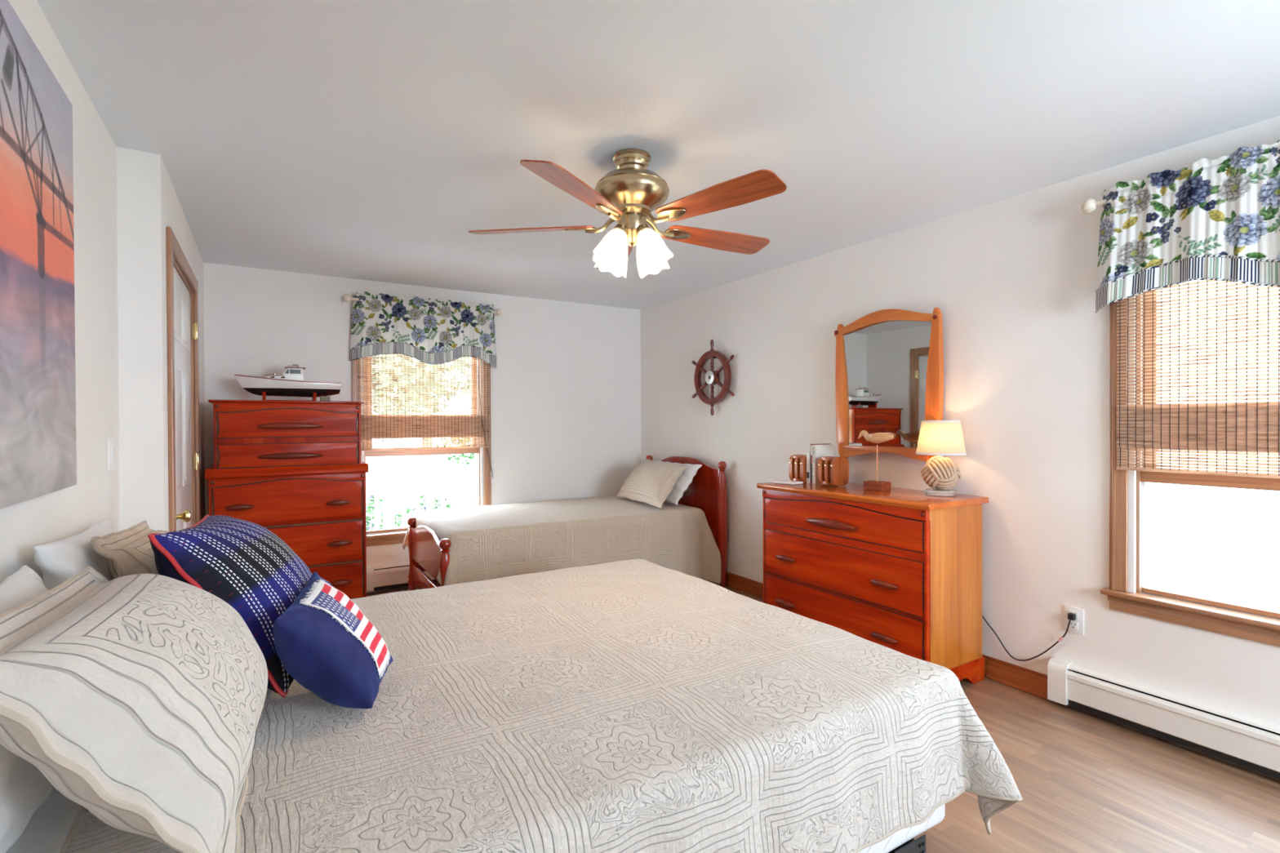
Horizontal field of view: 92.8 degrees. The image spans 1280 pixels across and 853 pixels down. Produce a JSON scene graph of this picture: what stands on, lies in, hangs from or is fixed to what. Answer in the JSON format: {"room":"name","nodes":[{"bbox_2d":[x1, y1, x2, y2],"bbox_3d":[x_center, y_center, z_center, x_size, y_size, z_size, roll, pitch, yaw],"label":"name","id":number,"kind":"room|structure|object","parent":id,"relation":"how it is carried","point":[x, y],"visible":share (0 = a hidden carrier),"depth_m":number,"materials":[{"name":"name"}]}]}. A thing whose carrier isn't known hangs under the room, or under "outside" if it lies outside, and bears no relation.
{"room":"bedroom","nodes":[
{"label":"bedroom","id":0,"kind":"room"},
{"bbox_2d":[0,0,120,586],"bbox_3d":[-0.904,0.111,0.373,0.140,2.440,4.780,-1,1,-31],"label":"wall","id":1,"kind":"structure","parent":0,"point":[68,512],"depth_m":2.02,"materials":[{"name":"paint"}]},
{"bbox_2d":[0,0,76,509],"bbox_3d":[-1.277,-0.374,1.148,0.035,1.090,1.395,-1,1,-31],"label":"canvas painting","id":2,"kind":"object","parent":1,"relation":"attached to","point":[38,447],"visible":1,"depth_m":1.45},
{"bbox_2d":[106,438,114,471],"bbox_3d":[-1.994,0.105,2.297,0.010,0.120,0.090,-1,1,-31],"label":"light switch","id":3,"kind":"object","parent":1,"relation":"attached to","point":[110,442],"visible":1,"depth_m":2.28,"materials":[{"name":"white plastic"}]},
{"bbox_2d":[115,146,205,531],"bbox_3d":[-2.609,0.094,3.293,0.280,2.440,1.980,-1,1,-31],"label":"wall","id":4,"kind":"structure","parent":0,"point":[148,202],"depth_m":2.49,"materials":[{"name":"paint"}]},
{"bbox_2d":[165,226,199,531],"bbox_3d":[-2.384,0.223,3.138,0.190,2.183,1.206,-1,1,-31],"label":"door","id":5,"kind":"structure","parent":4,"relation":"in","point":[182,285],"depth_m":3.17,"materials":[{"name":"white wood"}]},
{"bbox_2d":[203,262,640,593],"bbox_3d":[-1.535,0.075,5.193,3.817,2.440,0.140,-1,1,-31],"label":"wall","id":6,"kind":"structure","parent":0,"point":[566,381],"depth_m":5.37,"materials":[{"name":"paint"}]},
{"bbox_2d":[366,561,437,591],"bbox_3d":[-1.106,1.182,5.337,2.432,0.200,0.070,-1,1,-31],"label":"baseboard heater","id":7,"kind":"object","parent":6,"relation":"attached to","point":[388,576],"visible":0.15,"depth_m":4.78,"materials":[{"name":"metal"}]},
{"bbox_2d":[351,314,493,546],"bbox_3d":[-1.781,0.031,5.019,1.131,1.798,0.200,-1,1,-31],"label":"window","id":8,"kind":"structure","parent":6,"relation":"in","point":[483,474],"depth_m":5.10,"materials":[{"name":"brown wood"}]},
{"bbox_2d":[356,354,493,476],"bbox_3d":[-1.720,-0.202,4.952,1.055,1.280,0.032,-1,1,-31],"label":"shade","id":9,"kind":"object","parent":8,"relation":"attached to","point":[388,428],"visible":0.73,"depth_m":4.93,"materials":[{"name":"beige wicker"}]},
{"bbox_2d":[342,293,502,315],"bbox_3d":[-1.720,-0.970,4.922,1.234,0.063,0.121,-1,1,-31],"label":"curtain rod","id":10,"kind":"object","parent":6,"relation":"attached to","point":[347,298],"visible":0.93,"depth_m":4.61,"materials":[{"name":"beige plastic"}]},
{"bbox_2d":[349,291,497,368],"bbox_3d":[-1.704,-0.765,4.907,1.152,0.538,0.093,-1,1,-31],"label":"floral valance","id":11,"kind":"object","parent":10,"relation":"hanging from","point":[438,332],"visible":1,"depth_m":4.87,"materials":[{"name":"fabric"}]},
{"bbox_2d":[36,0,1279,310],"bbox_3d":[0.201,-1.228,2.204,3.957,0.200,7.040,-1,1,-31],"label":"ceiling","id":12,"kind":"structure","parent":0,"point":[362,140],"depth_m":2.16,"materials":[{"name":"white paint"}]},
{"bbox_2d":[468,147,786,278],"bbox_3d":[0.009,-0.884,2.564,1.313,0.494,1.354,-1,1,-31],"label":"ceiling fan","id":13,"kind":"object","parent":12,"relation":"hanging from","point":[628,194],"visible":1,"depth_m":2.44,"materials":[{"name":"brown wood"}]},
{"bbox_2d":[366,580,1279,852],"bbox_3d":[0.212,1.371,2.224,3.957,0.120,7.040,-1,1,-31],"label":"floor","id":14,"kind":"structure","parent":0,"point":[1086,782],"depth_m":2.15,"materials":[{"name":"laminate"}]},
{"bbox_2d":[204,400,368,599],"bbox_3d":[-2.397,0.568,4.182,0.926,1.477,0.498,-1,1,-31],"label":"chest","id":15,"kind":"object","parent":14,"relation":"on","point":[295,470],"visible":0.74,"depth_m":4.03,"materials":[{"name":"brown wood"}]},
{"bbox_2d":[234,364,342,400],"bbox_3d":[-2.394,-0.299,4.161,0.629,0.256,0.182,-1,1,-31],"label":"boat","id":16,"kind":"object","parent":15,"relation":"on","point":[291,383],"visible":0.98,"depth_m":4.11,"materials":[{"name":"plastic"}]},
{"bbox_2d":[320,395,329,400],"bbox_3d":[-2.162,-0.190,4.181,0.060,0.035,0.040,-1,1,-31],"label":"trap","id":17,"kind":"object","parent":15,"relation":"on","point":[322,397],"visible":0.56,"depth_m":4.16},
{"bbox_2d":[407,454,728,591],"bbox_3d":[-0.546,0.783,4.764,2.243,1.022,1.174,-1,1,-31],"label":"bed","id":18,"kind":"object","parent":14,"relation":"on","point":[707,491],"visible":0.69,"depth_m":4.83,"materials":[{"name":"red wood"}]},
{"bbox_2d":[756,482,988,684],"bbox_3d":[1.252,0.827,3.467,0.516,0.940,1.171,-1,1,-31],"label":"dresser","id":19,"kind":"object","parent":14,"relation":"on","point":[900,570],"visible":0.91,"depth_m":3.10,"materials":[{"name":"brown wood"}]},
{"bbox_2d":[772,480,803,484],"bbox_3d":[0.925,0.349,3.810,0.110,0.012,0.150,-1,1,-39],"label":"booklet","id":20,"kind":"object","parent":19,"relation":"on","point":[782,482],"visible":1,"depth_m":3.77,"materials":[{"name":"white paper"}]},
{"bbox_2d":[788,454,806,482],"bbox_3d":[1.047,0.268,3.905,0.136,0.172,0.122,-1,1,-31],"label":"bookend","id":21,"kind":"object","parent":19,"relation":"on","point":[797,463],"visible":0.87,"depth_m":3.87,"materials":[{"name":"brown wood"}]},
{"bbox_2d":[806,452,810,483],"bbox_3d":[1.109,0.258,3.847,0.136,0.192,0.026,-1,1,-31],"label":"book","id":22,"kind":"object","parent":19,"relation":"on","point":[808,454],"visible":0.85,"depth_m":3.81,"materials":[{"name":"paper"}]},
{"bbox_2d":[810,443,830,483],"bbox_3d":[1.137,0.232,3.835,0.160,0.245,0.021,-1,1,-31],"label":"book","id":23,"kind":"object","parent":19,"relation":"on","point":[824,443],"visible":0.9,"depth_m":3.80,"materials":[{"name":"paper"}]},
{"bbox_2d":[810,463,812,481],"bbox_3d":[1.070,0.287,3.793,0.002,0.110,0.015,-1,1,-31],"label":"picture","id":24,"kind":"object","parent":23,"relation":"attached to","point":[811,464],"depth_m":3.79,"materials":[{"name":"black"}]},
{"bbox_2d":[812,444,833,484],"bbox_3d":[1.146,0.234,3.814,0.166,0.240,0.023,-1,1,-31],"label":"book","id":25,"kind":"object","parent":19,"relation":"on","point":[818,451],"visible":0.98,"depth_m":3.78,"materials":[{"name":"paper"}]},
{"bbox_2d":[817,456,848,485],"bbox_3d":[1.175,0.269,3.696,0.136,0.172,0.122,-1,1,-31],"label":"bookend","id":26,"kind":"object","parent":19,"relation":"on","point":[832,470],"visible":1,"depth_m":3.66,"materials":[{"name":"brown wood"}]},
{"bbox_2d":[857,430,895,491],"bbox_3d":[1.333,0.189,3.446,0.080,0.335,0.245,-1,1,-31],"label":"carving","id":27,"kind":"object","parent":19,"relation":"on","point":[877,437],"visible":1,"depth_m":3.41,"materials":[{"name":"brown wood"}]},
{"bbox_2d":[915,420,966,496],"bbox_3d":[1.582,0.163,3.203,0.242,0.390,0.242,-1,1,-40],"label":"table lamp","id":28,"kind":"object","parent":19,"relation":"on","point":[939,438],"visible":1,"depth_m":3.13,"materials":[{"name":"white ceramic"}]},
{"bbox_2d":[888,834,925,852],"bbox_3d":[-0.500,1.232,1.898,2.030,0.170,1.698,-1,1,-31],"label":"frame","id":29,"kind":"object","parent":14,"relation":"on","point":[918,845],"visible":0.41,"depth_m":1.68,"materials":[{"name":"black metal"}]},
{"bbox_2d":[857,804,945,852],"bbox_3d":[-0.453,1.069,1.948,2.145,0.195,1.703,-1,1,-31],"label":"box spring","id":30,"kind":"object","parent":29,"relation":"on","point":[901,837],"visible":0.16,"depth_m":1.68,"materials":[{"name":"white fabric"}]},
{"bbox_2d":[640,115,1279,780],"bbox_3d":[1.835,0.077,3.210,0.140,2.440,6.760,-1,1,-31],"label":"wall","id":31,"kind":"structure","parent":0,"point":[1012,281],"depth_m":3.09,"materials":[{"name":"paint"}]},
{"bbox_2d":[691,339,734,416],"bbox_3d":[0.599,-0.402,5.013,0.078,0.632,0.547,-1,1,-31],"label":"wheel","id":32,"kind":"object","parent":31,"relation":"attached to","point":[711,376],"visible":1,"depth_m":4.99,"materials":[{"name":"brown wood"}]},
{"bbox_2d":[725,571,1049,700],"bbox_3d":[1.006,1.235,4.427,0.020,0.112,3.610,-1,1,-31],"label":"baseboard","id":33,"kind":"structure","parent":31,"relation":"attached to","point":[1033,682],"depth_m":3.07,"materials":[{"name":"brown wood"}]},
{"bbox_2d":[834,306,943,461],"bbox_3d":[1.455,-0.232,3.596,0.098,0.905,0.711,-1,1,-31],"label":"wall mirror","id":34,"kind":"object","parent":31,"relation":"attached to","point":[889,373],"visible":0.97,"depth_m":3.56,"materials":[{"name":"brown wood"}]},
{"bbox_2d":[842,320,932,448],"bbox_3d":[1.441,-0.247,3.589,0.004,0.785,0.640,-1,1,-31],"label":"mirror glass","id":35,"kind":"object","parent":34,"relation":"on","point":[887,365],"depth_m":3.57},
{"bbox_2d":[982,613,1075,661],"bbox_3d":[1.837,0.876,3.045,0.022,0.557,0.599,-1,1,-31],"label":"lamp cord","id":36,"kind":"object","parent":31,"relation":"attached to","point":[1071,616],"visible":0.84,"depth_m":2.89,"materials":[{"name":"black plastic"}]},
{"bbox_2d":[1063,604,1084,635],"bbox_3d":[2.000,0.892,2.809,0.009,0.120,0.082,-1,1,-31],"label":"wall outlet","id":37,"kind":"object","parent":31,"relation":"attached to","point":[1077,626],"visible":1,"depth_m":2.80,"materials":[{"name":"white plastic"}]},
{"bbox_2d":[1068,610,1078,620],"bbox_3d":[1.998,0.870,2.807,0.004,0.036,0.038,-1,1,-31],"label":"socket","id":38,"kind":"object","parent":37,"relation":"attached to","point":[1076,612],"depth_m":2.80,"materials":[{"name":"white plastic"}]},
{"bbox_2d":[1068,620,1078,630],"bbox_3d":[1.998,0.916,2.808,0.004,0.036,0.038,-1,1,-31],"label":"socket","id":39,"kind":"object","parent":37,"relation":"attached to","point":[1073,625],"depth_m":2.80,"materials":[{"name":"white plastic"}]},
{"bbox_2d":[1047,657,1279,779],"bbox_3d":[2.697,1.196,1.615,0.070,0.200,2.927,-1,1,-31],"label":"baseboard heater","id":40,"kind":"object","parent":31,"relation":"attached to","point":[1250,742],"visible":1,"depth_m":2.47,"materials":[{"name":"metal"}]},
{"bbox_2d":[1080,153,1279,213],"bbox_3d":[2.306,-0.965,2.176,0.121,0.063,1.253,-1,1,-31],"label":"curtain rod","id":41,"kind":"object","parent":31,"relation":"attached to","point":[1090,205],"visible":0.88,"depth_m":2.65,"materials":[{"name":"beige plastic"}]},
{"bbox_2d":[1094,139,1279,312],"bbox_3d":[2.287,-0.760,2.169,0.093,0.538,1.182,-1,1,-31],"label":"floral valance","id":42,"kind":"object","parent":41,"relation":"hanging from","point":[1202,220],"visible":1,"depth_m":2.35,"materials":[{"name":"fabric"}]},
{"bbox_2d":[1100,289,1279,646],"bbox_3d":[2.402,-0.029,2.244,0.200,1.668,1.134,-1,1,-31],"label":"window","id":43,"kind":"structure","parent":31,"relation":"in","point":[1130,590],"depth_m":2.61,"materials":[{"name":"brown wood"}]},
{"bbox_2d":[1116,280,1279,478],"bbox_3d":[2.326,-0.324,2.196,0.030,1.026,1.020,-1,1,-31],"label":"shade","id":44,"kind":"object","parent":43,"relation":"attached to","point":[1242,428],"visible":0.86,"depth_m":2.40,"materials":[{"name":"brown wood"}]},
{"label":"outside","id":45,"kind":"structure","parent":0,"visible":0},
{"bbox_2d":[365,453,475,529],"bbox_3d":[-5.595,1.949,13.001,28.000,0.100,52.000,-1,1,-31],"label":"ground","id":46,"kind":"structure","parent":45,"point":[402,462],"depth_m":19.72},
{"bbox_2d":[365,493,402,530],"bbox_3d":[-3.205,1.348,7.077,0.936,1.188,0.910,-1,1,-31],"label":"shrub","id":47,"kind":"object","parent":46,"relation":"on","point":[369,506],"visible":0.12,"depth_m":7.08,"materials":[{"name":"green plant"}]},
{"bbox_2d":[371,354,471,501],"bbox_3d":[-5.661,-0.605,15.414,4.029,4.985,4.442,-1,1,-31],"label":"tree","id":48,"kind":"object","parent":46,"relation":"on","point":[426,460],"visible":0.16,"depth_m":14.61,"materials":[{"name":"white plant"}]},
{"bbox_2d":[394,495,464,527],"bbox_3d":[-2.622,1.394,7.662,0.911,1.082,0.910,-1,1,-31],"label":"shrub","id":49,"kind":"object","parent":46,"relation":"on","point":[448,505],"visible":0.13,"depth_m":7.61,"materials":[{"name":"green plant"}]},
{"bbox_2d":[441,438,475,465],"bbox_3d":[-2.423,0.879,9.764,1.485,2.094,1.504,0,0,-1],"label":"tree","id":50,"kind":"object","parent":46,"relation":"on","point":[470,457],"visible":0.03,"depth_m":9.34,"materials":[{"name":"green plant"}]},
{"bbox_2d":[1151,280,1279,611],"bbox_3d":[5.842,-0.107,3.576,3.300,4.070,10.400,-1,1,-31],"label":"window pane","id":51,"kind":"structure","parent":46,"relation":"on","point":[1222,544],"depth_m":4.13,"materials":[{"name":"white paint"}]},
{"bbox_3d":[-0.475,0.847,1.938,2.100,0.247,1.665,-1,1,-31],"label":"mattress","id":52,"kind":"object","parent":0,"visible":0},
{"bbox_2d":[5,786,80,852],"bbox_3d":[-1.194,0.859,1.482,0.379,0.285,1.764,-1,1,-31],"label":"sheet","id":53,"kind":"object","parent":52,"relation":"on","point":[47,829],"visible":0.07,"depth_m":1.10,"materials":[{"name":"white fabric"}]},
{"bbox_2d":[0,564,53,852],"bbox_3d":[-1.164,0.492,1.143,0.165,0.392,0.560,-1,1,-31],"label":"pillow","id":54,"kind":"object","parent":53,"relation":"on","point":[24,788],"visible":0.2,"depth_m":1.00,"materials":[{"name":"white fabric"}]},
{"bbox_2d":[32,519,116,590],"bbox_3d":[-1.513,0.479,1.726,0.165,0.412,0.680,-1,1,-31],"label":"pillow","id":55,"kind":"object","parent":53,"relation":"on","point":[60,561],"visible":0.26,"depth_m":1.49,"materials":[{"name":"white fabric"}]},
{"bbox_2d":[59,559,1022,852],"bbox_3d":[-0.352,0.934,2.015,2.098,0.493,2.075,-1,1,-31],"label":"bedspread","id":56,"kind":"object","parent":52,"relation":"on","point":[633,705],"visible":0.8,"depth_m":1.49,"materials":[{"name":"beige fabric"}]},
{"bbox_2d":[90,520,170,578],"bbox_3d":[-1.426,0.475,1.851,0.269,0.389,0.684,-1,1,-31],"label":"pillow sham","id":57,"kind":"object","parent":56,"relation":"on","point":[129,551],"visible":0.36,"depth_m":1.64,"materials":[{"name":"beige fabric"}]},
{"bbox_2d":[0,566,267,852],"bbox_3d":[-0.904,0.469,1.138,0.357,0.408,0.827,-1,1,-31],"label":"pillow sham","id":58,"kind":"object","parent":56,"relation":"on","point":[140,698],"visible":1,"depth_m":0.89,"materials":[{"name":"beige fabric"}]},
{"bbox_2d":[147,514,312,697],"bbox_3d":[-1.073,0.453,1.663,0.363,0.435,0.536,-1,1,-31],"label":"throw cushion","id":59,"kind":"object","parent":56,"relation":"on","point":[244,564],"visible":0.61,"depth_m":1.50,"materials":[{"name":"fabric"}]},
{"bbox_2d":[272,571,392,708],"bbox_3d":[-0.781,0.545,1.566,0.251,0.285,0.299,0,0,-12],"label":"pillow","id":60,"kind":"object","parent":56,"relation":"on","point":[323,641],"visible":1,"depth_m":1.46,"materials":[{"name":"blue fabric"}]},
{"bbox_3d":[-0.621,0.830,4.796,1.955,0.328,1.038,-1,1,-31],"label":"mattress","id":61,"kind":"object","parent":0,"visible":0},
{"bbox_2d":[402,495,721,586],"bbox_3d":[-0.609,0.943,4.739,2.136,0.611,1.391,-1,1,-31],"label":"bedspread","id":62,"kind":"object","parent":61,"relation":"on","point":[489,542],"visible":0.73,"depth_m":4.35,"materials":[{"name":"beige fabric"}]},
{"bbox_2d":[616,459,688,508],"bbox_3d":[0.109,0.461,5.105,0.390,0.327,0.830,-1,1,-31],"label":"pillow sham","id":63,"kind":"object","parent":62,"relation":"on","point":[651,482],"visible":1,"depth_m":4.96,"materials":[{"name":"beige fabric"}]},
{"bbox_2d":[657,460,702,505],"bbox_3d":[0.223,0.464,5.175,0.305,0.306,0.730,-1,1,-31],"label":"pillow","id":64,"kind":"object","parent":62,"relation":"on","point":[682,482],"visible":0.32,"depth_m":4.93,"materials":[{"name":"white fabric"}]},
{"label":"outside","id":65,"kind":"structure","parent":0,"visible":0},
{"bbox_3d":[-2.096,1.521,5.936,6.600,0.140,1.700,-1,1,-31],"label":"floor","id":66,"kind":"structure","parent":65,"visible":0},
{"bbox_2d":[365,466,475,529],"bbox_3d":[-2.203,0.939,6.102,6.400,1.022,0.110,-1,1,-31],"label":"deck railing","id":67,"kind":"object","parent":66,"relation":"on","point":[388,477],"visible":0.16,"depth_m":6.02,"materials":[{"name":"white wood"}]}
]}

